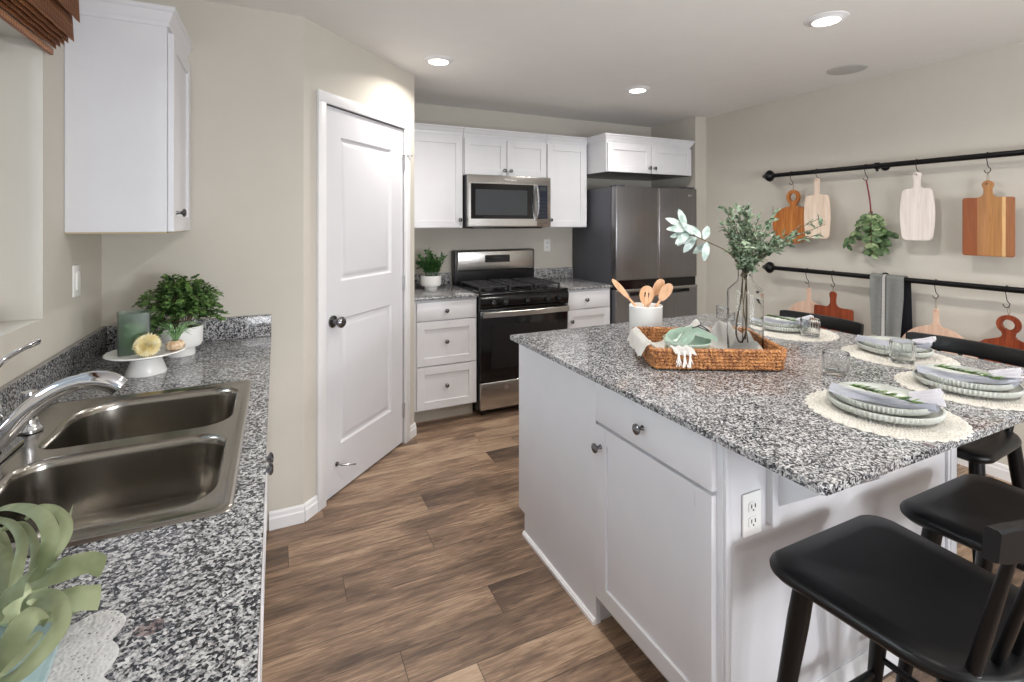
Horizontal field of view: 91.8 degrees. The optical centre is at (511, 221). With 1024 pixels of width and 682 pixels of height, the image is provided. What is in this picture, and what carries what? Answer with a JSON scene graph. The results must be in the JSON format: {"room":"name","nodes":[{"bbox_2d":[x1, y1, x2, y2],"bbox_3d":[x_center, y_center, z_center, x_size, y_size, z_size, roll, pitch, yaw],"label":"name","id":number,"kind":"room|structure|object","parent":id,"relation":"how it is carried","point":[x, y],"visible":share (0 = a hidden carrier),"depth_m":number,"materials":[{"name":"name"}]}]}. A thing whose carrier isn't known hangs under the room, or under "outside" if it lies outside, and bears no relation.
{"room":"kitchen","nodes":[
{"label":"kitchen","id":0,"kind":"room"},
{"bbox_2d":[0,6,101,386],"bbox_3d":[-0.573,0.227,-0.461,0.120,2.440,5.660,0,0,-25],"label":"wall","id":1,"kind":"structure","parent":0,"point":[37,257],"depth_m":1.53,"materials":[{"name":"paint"}]},
{"bbox_2d":[0,0,79,54],"bbox_3d":[-1.122,-0.721,0.925,0.074,0.385,1.515,0,0,-25],"label":"woven shade","id":2,"kind":"object","parent":1,"relation":"attached to","point":[51,20],"visible":1,"depth_m":1.45,"materials":[{"name":"brown wood"}]},
{"bbox_2d":[72,264,80,297],"bbox_3d":[-1.572,0.212,1.793,0.010,0.114,0.070,0,0,-25],"label":"light switch","id":3,"kind":"object","parent":1,"relation":"attached to","point":[76,269],"visible":1,"depth_m":1.78,"materials":[{"name":"plastic"}]},
{"bbox_2d":[64,0,192,233],"bbox_3d":[-1.457,-0.371,1.941,0.345,0.824,0.438,0,0,-25],"label":"upper cabinet","id":4,"kind":"object","parent":1,"relation":"attached to","point":[127,68],"visible":0.99,"depth_m":1.77,"materials":[{"name":"paint"}]},
{"bbox_2d":[0,314,270,422],"bbox_3d":[-0.669,0.483,0.622,0.634,0.100,3.499,0,0,-25],"label":"backsplash","id":5,"kind":"structure","parent":1,"relation":"attached to","point":[67,362],"depth_m":1.84,"materials":[{"name":"stone"}]},
{"bbox_2d":[102,0,302,529],"bbox_3d":[-1.380,0.227,2.278,0.775,2.440,0.100,0,0,-25],"label":"wall","id":6,"kind":"structure","parent":0,"point":[244,239],"depth_m":2.30,"materials":[{"name":"paint"}]},
{"bbox_2d":[269,495,317,530],"bbox_3d":[-1.043,1.405,2.387,0.228,0.083,0.056,0,0,-41],"label":"baseboard","id":7,"kind":"structure","parent":6,"relation":"attached to","point":[285,517],"depth_m":2.37,"materials":[{"name":"paint"}]},
{"bbox_2d":[303,17,413,503],"bbox_3d":[-0.888,0.227,2.904,0.110,2.440,1.031,0,0,20],"label":"wall","id":8,"kind":"structure","parent":0,"point":[333,64],"depth_m":2.49,"materials":[{"name":"paint"}]},
{"bbox_2d":[316,89,409,511],"bbox_3d":[-0.878,0.391,2.903,0.128,2.112,0.867,0,0,20],"label":"trim","id":9,"kind":"structure","parent":8,"relation":"attached to","point":[323,98],"depth_m":2.51,"materials":[{"name":"paint"}]},
{"bbox_2d":[326,105,412,499],"bbox_3d":[-0.808,0.416,2.905,0.116,2.037,0.809,0,0,20],"label":"door","id":10,"kind":"structure","parent":8,"relation":"in","point":[365,159],"depth_m":2.84,"materials":[{"name":"paint"}]},
{"bbox_2d":[414,103,650,284],"bbox_3d":[0.320,0.227,4.737,3.151,2.440,0.120,0,0,-25],"label":"wall","id":11,"kind":"structure","parent":0,"point":[437,240],"depth_m":4.52,"materials":[{"name":"paint"}]},
{"bbox_2d":[414,272,450,285],"bbox_3d":[-0.754,0.483,4.147,0.502,0.100,0.020,0,0,-25],"label":"backsplash","id":12,"kind":"structure","parent":11,"relation":"attached to","point":[445,277],"depth_m":4.21,"materials":[{"name":"stone"}]},
{"bbox_2d":[414,122,463,227],"bbox_3d":[-0.679,-0.356,3.996,0.507,0.809,0.357,0,0,-25],"label":"upper cabinet","id":13,"kind":"object","parent":11,"relation":"attached to","point":[438,149],"visible":0.81,"depth_m":3.89,"materials":[{"name":"paint"}]},
{"bbox_2d":[463,127,546,177],"bbox_3d":[-0.105,-0.571,4.270,0.760,0.381,0.357,0,0,-25],"label":"upper cabinet","id":14,"kind":"object","parent":11,"relation":"attached to","point":[494,152],"visible":0.94,"depth_m":4.12,"materials":[{"name":"paint"}]},
{"bbox_2d":[462,174,550,228],"bbox_3d":[-0.082,-0.161,4.213,0.751,0.429,0.478,0,0,-25],"label":"microwave oven","id":15,"kind":"object","parent":14,"relation":"attached to","point":[489,201],"visible":0.99,"depth_m":4.04,"materials":[{"name":"silver metal"}]},
{"bbox_2d":[534,267,572,278],"bbox_3d":[0.384,0.483,4.689,0.478,0.100,0.020,0,0,-25],"label":"backsplash","id":16,"kind":"structure","parent":11,"relation":"attached to","point":[559,272],"depth_m":4.68,"materials":[{"name":"stone"}]},
{"bbox_2d":[546,134,586,227],"bbox_3d":[0.433,-0.356,4.526,0.425,0.809,0.357,0,0,-25],"label":"upper cabinet","id":17,"kind":"object","parent":11,"relation":"attached to","point":[566,156],"visible":0.65,"depth_m":4.40,"materials":[{"name":"paint"}]},
{"bbox_2d":[587,133,694,180],"bbox_3d":[1.131,-0.595,4.705,1.025,0.332,0.632,0,0,-25],"label":"upper cabinet","id":18,"kind":"object","parent":11,"relation":"attached to","point":[614,156],"visible":0.98,"depth_m":4.44,"materials":[{"name":"paint"}]},
{"bbox_2d":[205,0,1023,126],"bbox_3d":[1.140,-1.033,1.235,4.680,0.080,7.250,0,0,-25],"label":"ceiling","id":19,"kind":"structure","parent":0,"point":[567,59],"depth_m":2.77,"materials":[{"name":"paint"}]},
{"bbox_2d":[423,55,453,65],"bbox_3d":[-0.451,-0.986,3.042,0.190,0.014,0.190,0,0,-25],"label":"recessed light","id":20,"kind":"object","parent":19,"relation":"in","point":[438,60],"visible":1,"depth_m":3.01,"materials":[{"name":"paint"}]},
{"bbox_2d":[804,11,849,26],"bbox_3d":[1.537,-0.986,2.426,0.190,0.014,0.190,0,0,-25],"label":"recessed light","id":21,"kind":"object","parent":19,"relation":"in","point":[829,18],"visible":1,"depth_m":2.40,"materials":[{"name":"paint"}]},
{"bbox_2d":[826,64,867,74],"bbox_3d":[2.181,-0.990,3.230,0.226,0.005,0.226,0,0,-25],"label":"ceiling speaker","id":22,"kind":"object","parent":19,"relation":"attached to","point":[853,68],"visible":1,"depth_m":3.21},
{"bbox_2d":[612,279,628,297],"bbox_3d":[0.496,0.305,2.266,0.083,0.092,0.011,0,0,-5],"label":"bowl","id":23,"kind":"object","parent":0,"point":[619,287],"depth_m":2.26,"materials":[{"name":"brown wood"}]},
{"bbox_2d":[262,405,1023,681],"bbox_3d":[1.140,1.477,1.235,4.680,0.060,7.250,0,0,-25],"label":"floor","id":24,"kind":"structure","parent":0,"point":[421,567],"depth_m":1.98,"materials":[{"name":"wood"}]},
{"bbox_2d":[38,400,266,595],"bbox_3d":[-1.279,1.000,1.883,0.617,0.894,0.660,0,0,-25],"label":"base cabinet","id":25,"kind":"object","parent":24,"relation":"on","point":[265,509],"visible":0.1,"depth_m":2.02,"materials":[{"name":"paint"}]},
{"bbox_2d":[258,452,273,681],"bbox_3d":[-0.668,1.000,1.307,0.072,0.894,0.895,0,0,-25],"label":"base cabinet","id":26,"kind":"object","parent":24,"relation":"on","point":[269,469],"visible":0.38,"depth_m":1.40,"materials":[{"name":"paint"}]},
{"bbox_2d":[414,297,476,422],"bbox_3d":[-0.613,1.000,3.849,0.500,0.894,0.680,0,0,-25],"label":"base cabinet","id":27,"kind":"object","parent":24,"relation":"on","point":[445,330],"visible":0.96,"depth_m":3.58,"materials":[{"name":"paint"}]},
{"bbox_2d":[414,284,477,300],"bbox_3d":[-0.616,0.543,3.857,0.502,0.020,0.664,0,0,-25],"label":"countertop","id":28,"kind":"structure","parent":27,"relation":"on","point":[447,291],"depth_m":3.70,"materials":[{"name":"stone"}]},
{"bbox_2d":[415,249,447,289],"bbox_3d":[-0.643,0.366,3.936,0.252,0.333,0.240,0,0,-21],"label":"potted herb","id":29,"kind":"object","parent":28,"relation":"on","point":[430,281],"visible":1,"depth_m":3.88,"materials":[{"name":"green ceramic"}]},
{"bbox_2d":[420,274,440,289],"bbox_3d":[-0.643,0.478,3.935,0.164,0.110,0.164,0,0,-25],"label":"pot","id":30,"kind":"object","parent":29,"relation":"on","point":[428,281],"depth_m":3.87,"materials":[{"name":"white ceramic"}]},
{"bbox_2d":[452,248,568,414],"bbox_3d":[-0.022,0.845,4.090,0.762,1.205,0.724,0,0,-25],"label":"gas range","id":31,"kind":"object","parent":24,"relation":"on","point":[510,300],"visible":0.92,"depth_m":3.81,"materials":[{"name":"black metal"}]},
{"bbox_2d":[454,284,567,296],"bbox_3d":[-0.019,0.540,4.083,0.762,0.024,0.590,0,0,-25],"label":"cooktop","id":32,"kind":"object","parent":31,"relation":"in","point":[532,290],"depth_m":3.87,"materials":[{"name":"metal"}]},
{"bbox_2d":[566,288,609,328],"bbox_3d":[0.511,1.000,4.384,0.440,0.894,0.680,0,0,-25],"label":"base cabinet","id":33,"kind":"object","parent":24,"relation":"on","point":[587,307],"visible":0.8,"depth_m":4.11,"materials":[{"name":"paint"}]},
{"bbox_2d":[546,277,612,290],"bbox_3d":[0.509,0.543,4.392,0.450,0.020,0.664,0,0,-25],"label":"countertop","id":34,"kind":"structure","parent":33,"relation":"on","point":[571,283],"depth_m":4.23,"materials":[{"name":"stone"}]},
{"bbox_2d":[573,184,696,323],"bbox_3d":[1.142,0.554,4.666,0.916,1.745,0.685,0,0,-25],"label":"refrigerator","id":35,"kind":"object","parent":24,"relation":"on","point":[626,239],"visible":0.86,"depth_m":4.35,"materials":[{"name":"metal"}]},
{"bbox_2d":[519,344,956,681],"bbox_3d":[0.853,1.000,1.937,1.206,0.894,1.445,0,0,-25],"label":"kitchen island","id":36,"kind":"object","parent":24,"relation":"on","point":[636,513],"visible":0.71,"depth_m":1.51,"materials":[{"name":"paint"}]},
{"bbox_2d":[742,489,760,537],"bbox_3d":[0.644,0.782,1.330,0.070,0.114,0.010,0,0,-25],"label":"wall outlet","id":37,"kind":"object","parent":36,"relation":"attached to","point":[751,501],"visible":1,"depth_m":1.32,"materials":[{"name":"plastic"}]},
{"bbox_2d":[510,313,1023,495],"bbox_3d":[0.974,0.543,1.985,1.475,0.020,1.487,0,0,-25],"label":"island countertop","id":38,"kind":"structure","parent":36,"relation":"on","point":[763,417],"depth_m":1.46,"materials":[{"name":"stone"}]},
{"bbox_2d":[629,302,662,333],"bbox_3d":[0.615,0.457,2.280,0.152,0.152,0.152,0,0,-25],"label":"utensil crock","id":39,"kind":"object","parent":38,"relation":"on","point":[652,316],"visible":0.54,"depth_m":2.22,"materials":[{"name":"white ceramic"}]},
{"bbox_2d":[612,279,637,306],"bbox_3d":[0.565,0.383,2.271,0.220,0.246,0.013,0,0,-4],"label":"wooden spatula","id":40,"kind":"object","parent":39,"relation":"in","point":[617,285],"visible":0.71,"depth_m":2.26,"materials":[{"name":"brown wood"}]},
{"bbox_2d":[639,286,653,306],"bbox_3d":[0.613,0.397,2.262,0.066,0.213,0.015,0,0,0],"label":"slotted spoon","id":41,"kind":"object","parent":39,"relation":"in","point":[646,300],"visible":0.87,"depth_m":2.26,"materials":[{"name":"brown wood"}]},
{"bbox_2d":[646,279,664,306],"bbox_3d":[0.633,0.387,2.296,0.145,0.247,0.014,0,0,2],"label":"wooden spoon","id":42,"kind":"object","parent":39,"relation":"in","point":[659,283],"visible":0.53,"depth_m":2.29,"materials":[{"name":"brown wood"}]},
{"bbox_2d":[653,279,664,295],"bbox_3d":[0.678,0.302,2.294,0.056,0.078,0.014,0,0,0],"label":"bowl","id":43,"kind":"object","parent":42,"relation":"on","point":[659,283],"depth_m":2.29,"materials":[{"name":"brown wood"}]},
{"bbox_2d":[655,283,672,306],"bbox_3d":[0.647,0.394,2.248,0.163,0.232,0.014,0,0,0],"label":"wooden spoon","id":44,"kind":"object","parent":39,"relation":"in","point":[666,290],"visible":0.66,"depth_m":2.25,"materials":[{"name":"brown wood"}]},
{"bbox_2d":[659,283,672,300],"bbox_3d":[0.697,0.318,2.249,0.064,0.080,0.014,0,0,2],"label":"bowl","id":45,"kind":"object","parent":44,"relation":"on","point":[667,289],"depth_m":2.25,"materials":[{"name":"brown wood"}]},
{"bbox_2d":[632,326,787,370],"bbox_3d":[0.749,0.491,1.950,0.492,0.081,0.383,0,0,3],"label":"basket tray","id":46,"kind":"object","parent":38,"relation":"on","point":[772,357],"visible":0.62,"depth_m":1.77,"materials":[{"name":"wicker"}]},
{"bbox_2d":[627,319,762,367],"bbox_3d":[0.717,0.466,1.920,0.490,0.118,0.373,0,0,3],"label":"cloth","id":47,"kind":"object","parent":46,"relation":"in","point":[638,341],"visible":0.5,"depth_m":2.01,"materials":[{"name":"white fabric"}]},
{"bbox_3d":[0.692,0.502,1.923,0.200,0.012,0.200,0,0,-25],"label":"plate","id":48,"kind":"object","parent":47,"relation":"on","visible":0},
{"bbox_3d":[0.692,0.493,1.923,0.192,0.012,0.192,0,0,-25],"label":"plate","id":49,"kind":"object","parent":48,"relation":"on","visible":0},
{"bbox_2d":[663,335,711,348],"bbox_3d":[0.679,0.473,1.923,0.176,0.034,0.176,0,0,-25],"label":"shallow bowl","id":50,"kind":"object","parent":49,"relation":"on","point":[698,342],"visible":0.58,"depth_m":1.94,"materials":[{"name":"green ceramic"}]},
{"bbox_2d":[663,322,717,344],"bbox_3d":[0.692,0.429,1.927,0.191,0.070,0.132,0,0,-17],"label":"napkin","id":51,"kind":"object","parent":50,"relation":"in","point":[688,335],"visible":1,"depth_m":1.91,"materials":[{"name":"green fabric"}]},
{"bbox_2d":[727,269,763,349],"bbox_3d":[0.916,0.346,1.948,0.132,0.325,0.132,0,0,-25],"label":"glass vase","id":52,"kind":"object","parent":46,"relation":"in","point":[745,298],"visible":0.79,"depth_m":1.90,"materials":[{"name":"glass"}]},
{"bbox_2d":[665,202,824,273],"bbox_3d":[0.919,0.199,1.956,0.626,0.556,0.222,0,0,-14],"label":"branches","id":53,"kind":"object","parent":52,"relation":"in","point":[744,245],"visible":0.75,"depth_m":1.94,"materials":[{"name":"green plant"}]},
{"bbox_2d":[764,329,839,341],"bbox_3d":[1.355,0.529,2.389,0.376,0.006,0.375,0,0,43],"label":"placemat","id":54,"kind":"object","parent":38,"relation":"on","point":[825,335],"visible":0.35,"depth_m":2.29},
{"bbox_2d":[800,317,820,336],"bbox_3d":[1.380,0.486,2.295,0.082,0.078,0.082,0,0,-25],"label":"tumbler","id":55,"kind":"object","parent":54,"relation":"on","point":[809,326],"visible":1,"depth_m":2.27,"materials":[{"name":"clear glass"}]},
{"bbox_2d":[822,349,849,376],"bbox_3d":[1.135,0.494,1.738,0.084,0.078,0.084,0,0,-25],"label":"tumbler","id":56,"kind":"object","parent":38,"relation":"on","point":[835,362],"visible":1,"depth_m":1.71,"materials":[{"name":"clear glass"}]},
{"bbox_2d":[804,390,973,442],"bbox_3d":[1.034,0.529,1.384,0.376,0.006,0.375,0,0,43],"label":"placemat","id":57,"kind":"object","parent":38,"relation":"on","point":[953,428],"visible":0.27,"depth_m":1.29,"materials":[{"name":"fabric"}]},
{"bbox_2d":[826,389,946,425],"bbox_3d":[1.039,0.513,1.389,0.268,0.025,0.268,0,0,-25],"label":"dinner plate","id":58,"kind":"object","parent":57,"relation":"on","point":[934,417],"visible":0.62,"depth_m":1.31,"materials":[{"name":"ceramic"}]},
{"bbox_2d":[833,381,931,415],"bbox_3d":[1.038,0.498,1.395,0.233,0.025,0.233,0,0,-25],"label":"salad plate","id":59,"kind":"object","parent":58,"relation":"on","point":[875,407],"visible":0.56,"depth_m":1.37,"materials":[{"name":"ceramic"}]},
{"bbox_2d":[828,382,945,412],"bbox_3d":[1.038,0.472,1.384,0.255,0.054,0.121,0,0,36],"label":"napkin","id":60,"kind":"object","parent":59,"relation":"on","point":[932,399],"visible":0.96,"depth_m":1.34,"materials":[{"name":"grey fabric"}]},
{"bbox_2d":[849,383,922,403],"bbox_3d":[1.017,0.466,1.354,0.038,0.015,0.186,0,0,-28],"label":"rosemary sprig","id":61,"kind":"object","parent":60,"relation":"on","point":[884,392],"visible":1,"depth_m":1.36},
{"bbox_2d":[841,344,960,368],"bbox_3d":[1.526,0.529,1.964,0.375,0.006,0.376,0,0,-4],"label":"placemat","id":62,"kind":"object","parent":38,"relation":"on","point":[855,351],"visible":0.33,"depth_m":1.91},
{"bbox_2d":[857,341,933,357],"bbox_3d":[1.548,0.513,2.010,0.248,0.025,0.248,0,0,-25],"label":"dinner plate","id":63,"kind":"object","parent":62,"relation":"on","point":[929,352],"visible":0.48,"depth_m":1.96,"materials":[{"name":"ceramic"}]},
{"bbox_2d":[861,335,925,351],"bbox_3d":[1.548,0.498,2.017,0.216,0.025,0.216,0,0,-25],"label":"salad plate","id":64,"kind":"object","parent":63,"relation":"on","point":[886,338],"visible":0.43,"depth_m":2.01,"materials":[{"name":"ceramic"}]},
{"bbox_2d":[855,335,935,348],"bbox_3d":[1.546,0.471,2.005,0.255,0.054,0.121,0,0,42],"label":"napkin","id":65,"kind":"object","parent":64,"relation":"on","point":[924,343],"visible":0.73,"depth_m":1.95,"materials":[{"name":"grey fabric"}]},
{"bbox_2d":[889,339,916,363],"bbox_3d":[1.467,0.486,1.863,0.082,0.078,0.082,0,0,-25],"label":"tumbler","id":66,"kind":"object","parent":62,"relation":"on","point":[902,351],"visible":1,"depth_m":1.84,"materials":[{"name":"clear glass"}]},
{"bbox_2d":[894,371,1023,410],"bbox_3d":[1.452,0.529,1.580,0.376,0.006,0.375,0,0,43],"label":"placemat","id":67,"kind":"object","parent":38,"relation":"on","point":[906,379],"visible":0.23,"depth_m":1.48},
{"bbox_2d":[912,369,1023,398],"bbox_3d":[1.447,0.513,1.580,0.268,0.025,0.268,0,0,-25],"label":"dinner plate","id":68,"kind":"object","parent":67,"relation":"on","point":[1018,391],"visible":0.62,"depth_m":1.50,"materials":[{"name":"ceramic"}]},
{"bbox_2d":[918,364,1014,390],"bbox_3d":[1.446,0.498,1.586,0.233,0.025,0.233,0,0,-25],"label":"salad plate","id":69,"kind":"object","parent":68,"relation":"on","point":[968,385],"visible":0.6,"depth_m":1.54,"materials":[{"name":"ceramic"}]},
{"bbox_2d":[915,364,1023,385],"bbox_3d":[1.445,0.471,1.574,0.255,0.054,0.122,0,0,36],"label":"napkin","id":70,"kind":"object","parent":69,"relation":"on","point":[1011,375],"visible":0.97,"depth_m":1.54,"materials":[{"name":"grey fabric"}]},
{"bbox_2d":[779,310,863,335],"bbox_3d":[1.477,0.978,2.593,0.495,0.942,0.464,0,0,-25],"label":"counter stool","id":71,"kind":"object","parent":24,"relation":"on","point":[834,323],"visible":0.11,"depth_m":2.63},
{"bbox_2d":[769,515,1023,681],"bbox_3d":[0.916,0.978,1.101,0.464,0.942,0.495,0,0,-25],"label":"counter stool","id":72,"kind":"object","parent":24,"relation":"on","point":[943,614],"visible":1,"depth_m":1.09,"materials":[{"name":"wood"}]},
{"bbox_2d":[895,474,1023,681],"bbox_3d":[1.412,0.978,1.326,0.464,0.942,0.495,0,0,-25],"label":"counter stool","id":73,"kind":"object","parent":24,"relation":"on","point":[959,509],"visible":0.61,"depth_m":1.43,"materials":[{"name":"wood"}]},
{"bbox_2d":[905,332,1023,563],"bbox_3d":[1.750,0.978,2.018,0.495,0.942,0.464,0,0,-25],"label":"counter stool","id":74,"kind":"object","parent":24,"relation":"on","point":[989,449],"visible":0.29,"depth_m":1.90,"materials":[{"name":"wood"}]},
{"bbox_3d":[-0.337,1.000,-0.097,0.617,0.894,1.915,0,0,-25],"label":"base cabinet","id":75,"kind":"object","parent":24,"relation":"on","visible":0},
{"bbox_2d":[23,336,270,681],"bbox_3d":[-0.669,0.543,0.622,0.634,0.020,3.499,0,0,-25],"label":"countertop","id":76,"kind":"structure","parent":75,"relation":"on","point":[188,593],"depth_m":0.76,"materials":[{"name":"stone"}]},
{"bbox_2d":[0,338,127,462],"bbox_3d":[-1.054,0.405,1.143,0.290,0.244,0.230,0,0,-25],"label":"faucet","id":77,"kind":"object","parent":76,"relation":"on","point":[110,382],"visible":1,"depth_m":1.11,"materials":[{"name":"silver metal"}]},
{"bbox_2d":[47,610,125,681],"bbox_3d":[-0.542,0.529,0.304,0.417,0.002,0.652,0,0,-31],"label":"lace cloth","id":78,"kind":"object","parent":76,"relation":"on","point":[104,653],"visible":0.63,"depth_m":0.61,"materials":[{"name":"fabric"}]},
{"bbox_2d":[0,622,60,681],"bbox_3d":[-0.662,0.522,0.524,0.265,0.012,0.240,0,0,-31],"label":"pot","id":79,"kind":"object","parent":78,"relation":"on","point":[41,673],"visible":0.03,"depth_m":0.58,"materials":[{"name":"blue ceramic"}]},
{"bbox_2d":[0,503,106,681],"bbox_3d":[-0.632,0.447,0.672,0.501,0.137,0.129,0,0,43],"label":"air plant","id":80,"kind":"object","parent":79,"relation":"on","point":[27,602],"visible":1,"depth_m":0.65,"materials":[{"name":"green plant"}]},
{"bbox_2d":[0,380,251,555],"bbox_3d":[-0.934,0.625,1.178,0.530,0.193,0.840,0,0,-25],"label":"sink","id":81,"kind":"object","parent":76,"relation":"in","point":[125,464],"visible":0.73,"depth_m":1.19,"materials":[{"name":"metal"}]},
{"bbox_2d":[18,389,43,434],"bbox_3d":[-1.219,0.476,1.253,0.052,0.104,0.052,0,0,-25],"label":"sprayer","id":82,"kind":"object","parent":81,"relation":"on","point":[34,426],"visible":0.47,"depth_m":1.24,"materials":[{"name":"silver metal"}]},
{"bbox_2d":[102,342,186,377],"bbox_3d":[-1.293,0.494,1.754,0.240,0.078,0.240,0,0,-25],"label":"cake stand","id":83,"kind":"object","parent":76,"relation":"on","point":[139,366],"visible":0.76,"depth_m":1.71,"materials":[{"name":"white ceramic"}]},
{"bbox_2d":[117,309,150,356],"bbox_3d":[-1.332,0.388,1.747,0.092,0.142,0.092,0,0,-40],"label":"glass","id":84,"kind":"object","parent":83,"relation":"on","point":[132,324],"visible":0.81,"depth_m":1.71,"materials":[{"name":"glass"}]},
{"bbox_2d":[131,332,161,356],"bbox_3d":[-1.242,0.419,1.689,0.072,0.086,0.074,0,0,2],"label":"flower","id":85,"kind":"object","parent":83,"relation":"on","point":[149,344],"visible":1,"depth_m":1.68,"materials":[{"name":"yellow plant"}]},
{"bbox_2d":[155,319,206,350],"bbox_3d":[-1.191,0.406,1.780,0.160,0.106,0.158,0,0,-25],"label":"air plant","id":86,"kind":"object","parent":83,"relation":"on","point":[176,344],"visible":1,"depth_m":1.77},
{"bbox_2d":[131,274,229,357],"bbox_3d":[-1.319,0.370,2.001,0.316,0.325,0.338,0,0,-25],"label":"potted fern","id":87,"kind":"object","parent":76,"relation":"on","point":[178,299],"visible":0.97,"depth_m":1.95,"materials":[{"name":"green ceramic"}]},
{"bbox_2d":[158,322,202,357],"bbox_3d":[-1.331,0.475,1.994,0.152,0.116,0.152,0,0,-25],"label":"pot","id":88,"kind":"object","parent":87,"relation":"on","point":[193,340],"depth_m":1.96,"materials":[{"name":"white ceramic"}]},
{"bbox_2d":[651,116,705,314],"bbox_3d":[1.656,0.227,4.968,0.140,2.440,0.610,0,0,-25],"label":"wall","id":89,"kind":"structure","parent":0,"point":[693,128],"depth_m":4.71,"materials":[{"name":"paint"}]},
{"bbox_2d":[706,41,1023,465],"bbox_3d":[3.138,0.227,2.157,0.120,2.440,7.200,0,0,-25],"label":"wall","id":90,"kind":"structure","parent":0,"point":[973,103],"depth_m":3.33,"materials":[{"name":"paint"}]},
{"bbox_2d":[762,149,1023,181],"bbox_3d":[2.599,-0.372,2.977,0.146,0.094,2.443,0,0,-25],"label":"wall rail","id":91,"kind":"object","parent":90,"relation":"attached to","point":[769,175],"visible":1,"depth_m":3.17,"materials":[{"name":"black metal"}]},
{"bbox_3d":[2.246,-0.350,3.657,0.042,0.088,0.033,0,0,-25],"label":"s-hook","id":92,"kind":"object","parent":91,"relation":"hanging from","visible":0},
{"bbox_2d":[804,178,830,238],"bbox_3d":[2.248,-0.102,3.655,0.024,0.447,0.192,0,0,-25],"label":"cutting board","id":93,"kind":"object","parent":92,"relation":"hanging from","point":[816,203],"visible":0.96,"depth_m":3.64,"materials":[{"name":"beige wood"}]},
{"bbox_3d":[2.518,-0.341,3.087,0.042,0.105,0.033,0,0,-25],"label":"s-hook","id":94,"kind":"object","parent":91,"relation":"hanging from","visible":0},
{"bbox_2d":[900,172,934,240],"bbox_3d":[2.519,-0.099,3.084,0.024,0.428,0.184,0,0,-25],"label":"cutting board","id":95,"kind":"object","parent":94,"relation":"hanging from","point":[917,204],"visible":1,"depth_m":3.08,"materials":[{"name":"beige wood"}]},
{"bbox_3d":[2.664,-0.333,2.780,0.042,0.121,0.033,0,0,-25],"label":"s-hook","id":96,"kind":"object","parent":91,"relation":"hanging from","visible":0},
{"bbox_2d":[962,173,1014,256],"bbox_3d":[2.665,-0.044,2.777,0.024,0.471,0.224,0,0,-25],"label":"cutting board","id":97,"kind":"object","parent":96,"relation":"hanging from","point":[988,220],"visible":1,"depth_m":2.77,"materials":[{"name":"brown wood"}]},
{"bbox_3d":[2.391,-0.336,3.354,0.042,0.115,0.033,0,0,-25],"label":"s-hook","id":98,"kind":"object","parent":91,"relation":"hanging from","visible":0},
{"bbox_2d":[843,180,898,258],"bbox_3d":[2.411,-0.019,3.350,0.141,0.528,0.317,0,0,-11],"label":"hanging greenery","id":99,"kind":"object","parent":98,"relation":"hanging from","point":[873,228],"visible":1,"depth_m":3.29,"materials":[{"name":"green plant"}]},
{"bbox_3d":[2.161,-0.339,3.838,0.042,0.108,0.033,0,0,-25],"label":"s-hook","id":100,"kind":"object","parent":91,"relation":"hanging from","visible":0},
{"bbox_2d":[773,184,809,243],"bbox_3d":[2.173,-0.061,3.862,0.024,0.462,0.308,0,0,-25],"label":"paddle board","id":101,"kind":"object","parent":100,"relation":"hanging from","point":[790,217],"visible":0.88,"depth_m":3.85,"materials":[{"name":"brown wood"}]},
{"bbox_2d":[762,262,1023,293],"bbox_3d":[2.599,0.367,2.977,0.146,0.094,2.443,0,0,-25],"label":"wall rail","id":102,"kind":"object","parent":90,"relation":"attached to","point":[769,267],"visible":0.79,"depth_m":3.08,"materials":[{"name":"black metal"}]},
{"bbox_2d":[869,273,912,337],"bbox_3d":[2.454,0.564,3.219,0.083,0.446,0.219,0,0,-25],"label":"hand towel","id":103,"kind":"object","parent":102,"relation":"hanging from","point":[890,296],"visible":0.94,"depth_m":3.20,"materials":[{"name":"fabric"}]},
{"bbox_2d":[1003,285,1009,307],"bbox_3d":[2.700,0.407,2.705,0.030,0.124,0.033,0,0,23],"label":"s-hook","id":104,"kind":"object","parent":102,"relation":"hanging from","point":[1006,285],"visible":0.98,"depth_m":2.70,"materials":[{"name":"black metal"}]},
{"bbox_2d":[977,307,1023,366],"bbox_3d":[2.719,0.664,2.715,0.024,0.406,0.300,0,0,-25],"label":"paddle board","id":105,"kind":"object","parent":104,"relation":"hanging from","point":[1008,338],"visible":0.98,"depth_m":2.71,"materials":[{"name":"wood"}]},
{"bbox_3d":[2.297,0.407,3.552,0.042,0.122,0.033,0,0,-25],"label":"s-hook","id":106,"kind":"object","parent":102,"relation":"hanging from","visible":0},
{"bbox_2d":[814,287,853,333],"bbox_3d":[2.298,0.654,3.550,0.024,0.386,0.272,0,0,-25],"label":"cutting board","id":107,"kind":"object","parent":106,"relation":"hanging from","point":[832,310],"visible":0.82,"depth_m":3.54,"materials":[{"name":"wood"}]},
{"bbox_3d":[2.214,0.405,3.726,0.042,0.119,0.033,0,0,-25],"label":"s-hook","id":108,"kind":"object","parent":102,"relation":"hanging from","visible":0},
{"bbox_2d":[789,284,818,313],"bbox_3d":[2.235,0.712,3.733,0.024,0.509,0.370,0,0,-25],"label":"round board","id":109,"kind":"object","parent":108,"relation":"hanging from","point":[807,306],"visible":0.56,"depth_m":3.74,"materials":[{"name":"beige wood"}]},
{"bbox_3d":[2.560,0.405,2.998,0.042,0.119,0.033,0,0,-25],"label":"s-hook","id":110,"kind":"object","parent":102,"relation":"hanging from","visible":0},
{"bbox_2d":[902,299,977,358],"bbox_3d":[2.561,0.744,2.996,0.024,0.573,0.404,0,0,-25],"label":"round board","id":111,"kind":"object","parent":110,"relation":"hanging from","point":[935,328],"visible":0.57,"depth_m":2.99,"materials":[{"name":"beige wood"}]},
{"bbox_2d":[957,458,1010,481],"bbox_3d":[3.234,1.405,1.799,0.014,0.083,6.470,0,0,-25],"label":"baseboard","id":112,"kind":"structure","parent":90,"relation":"attached to","point":[998,470],"depth_m":2.81,"materials":[{"name":"paint"}]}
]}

